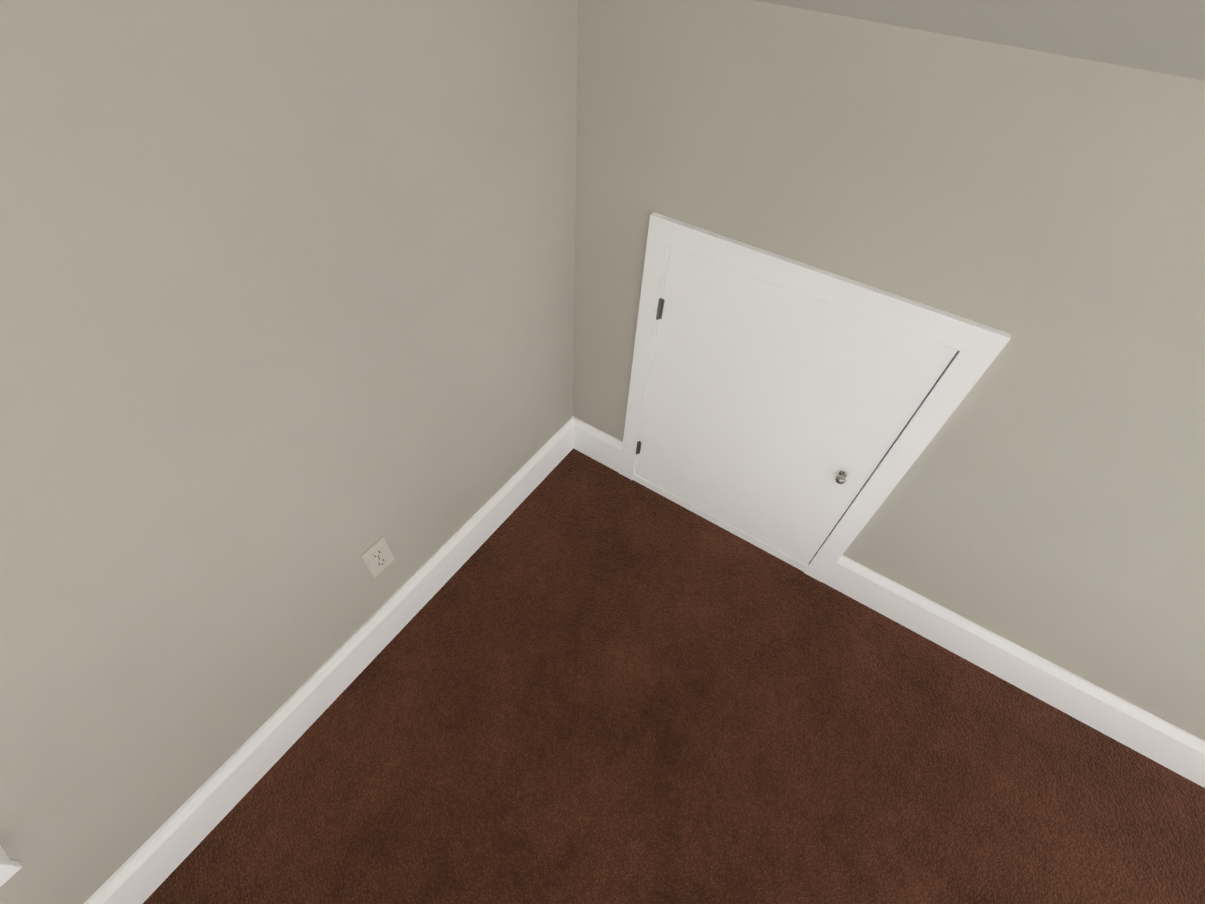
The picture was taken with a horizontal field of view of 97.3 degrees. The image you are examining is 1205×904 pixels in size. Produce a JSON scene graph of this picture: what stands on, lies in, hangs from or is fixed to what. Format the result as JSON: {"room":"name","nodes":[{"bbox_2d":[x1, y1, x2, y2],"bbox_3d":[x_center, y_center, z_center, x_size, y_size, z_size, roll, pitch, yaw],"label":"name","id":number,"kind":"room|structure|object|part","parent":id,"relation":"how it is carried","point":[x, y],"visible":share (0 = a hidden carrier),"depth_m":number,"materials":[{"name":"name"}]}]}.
{"room":"empty attic room","nodes":[
{"label":"empty attic room","id":0,"kind":"room"},
{"bbox_2d":[0,0,577,903],"bbox_3d":[-1.276,0.330,-0.050,0.140,3.010,5.060,28,53,19],"label":"wall","id":1,"kind":"structure","parent":0,"point":[286,314],"depth_m":0.90,"materials":[{"name":"beige paint"}]},
{"bbox_2d":[0,846,21,886],"bbox_3d":[-1.238,0.383,0.015,0.197,1.772,0.926,28,53,19],"label":"window","id":2,"kind":"structure","parent":1,"relation":"in","point":[9,868],"depth_m":0.86,"materials":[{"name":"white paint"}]},
{"bbox_2d":[84,416,573,903],"bbox_3d":[-1.278,1.228,0.924,0.016,0.165,4.260,28,53,19],"label":"baseboard","id":3,"kind":"structure","parent":1,"relation":"attached to","point":[147,868],"depth_m":1.42,"materials":[{"name":"white paint"}]},
{"bbox_2d":[361,536,393,577],"bbox_3d":[-0.594,0.282,1.407,0.007,0.118,0.072,28,53,19],"label":"electrical outlet","id":4,"kind":"object","parent":1,"relation":"attached to","point":[377,557],"visible":1,"depth_m":1.40,"materials":[{"name":"plastic"}]},
{"bbox_2d":[143,448,1204,903],"bbox_3d":[1.356,3.226,-0.432,7.670,0.120,5.980,28,53,19],"label":"floor","id":5,"kind":"structure","parent":0,"point":[581,678],"depth_m":1.46,"materials":[{"name":"carpet"}]},
{"bbox_2d":[573,0,1204,740],"bbox_3d":[2.906,1.010,0.534,7.270,1.670,0.140,28,53,19],"label":"wall","id":6,"kind":"structure","parent":0,"point":[1045,498],"depth_m":1.08,"materials":[{"name":"beige paint"}]},
{"bbox_2d":[573,417,622,472],"bbox_3d":[-0.025,-0.028,2.093,0.240,0.165,0.016,28,53,19],"label":"baseboard","id":7,"kind":"structure","parent":6,"relation":"attached to","point":[598,445],"depth_m":2.08,"materials":[{"name":"white paint"}]},
{"bbox_2d":[619,212,1011,581],"bbox_3d":[0.436,-0.067,1.579,0.830,1.040,0.048,28,53,19],"label":"door frame","id":8,"kind":"structure","parent":6,"relation":"in","point":[979,347],"depth_m":1.29,"materials":[{"name":"white paint"}]},
{"bbox_2d":[635,247,957,564],"bbox_3d":[0.436,-0.069,1.599,0.713,0.935,0.019,28,53,19],"label":"access door","id":9,"kind":"structure","parent":8,"relation":"attached to","point":[772,410],"depth_m":1.48,"materials":[{"name":"white paint"}]},
{"bbox_3d":[0.144,-0.210,1.719,0.022,0.662,0.009,28,53,19],"label":"right access door hinges","id":10,"kind":"part","parent":9,"relation":"part of","materials":[{"name":"silver metal"}]},
{"bbox_3d":[0.673,0.073,1.492,0.029,0.029,0.037,28,53,19],"label":"knob","id":11,"kind":"part","parent":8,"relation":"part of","materials":[{"name":"silver metal"}]},
{"bbox_2d":[809,351,958,563],"bbox_3d":[0.448,-0.072,1.603,0.706,0.943,0.002,28,53,19],"label":"door gap","id":12,"kind":"object","parent":8,"relation":"attached to","point":[889,448],"depth_m":1.37,"materials":[{"name":"black"}]},
{"bbox_2d":[821,555,1204,787],"bbox_3d":[3.276,1.720,0.810,6.000,0.165,0.016,28,53,19],"label":"baseboard","id":13,"kind":"structure","parent":6,"relation":"attached to","point":[1179,751],"depth_m":1.58,"materials":[{"name":"white paint"}]},
{"bbox_2d":[755,0,1204,80],"bbox_3d":[2.548,0.569,-0.985,7.270,1.496,1.717,28,53,19],"label":"ceiling","id":14,"kind":"structure","parent":0,"point":[1164,36],"depth_m":0.76,"materials":[{"name":"beige paint"}]}
]}

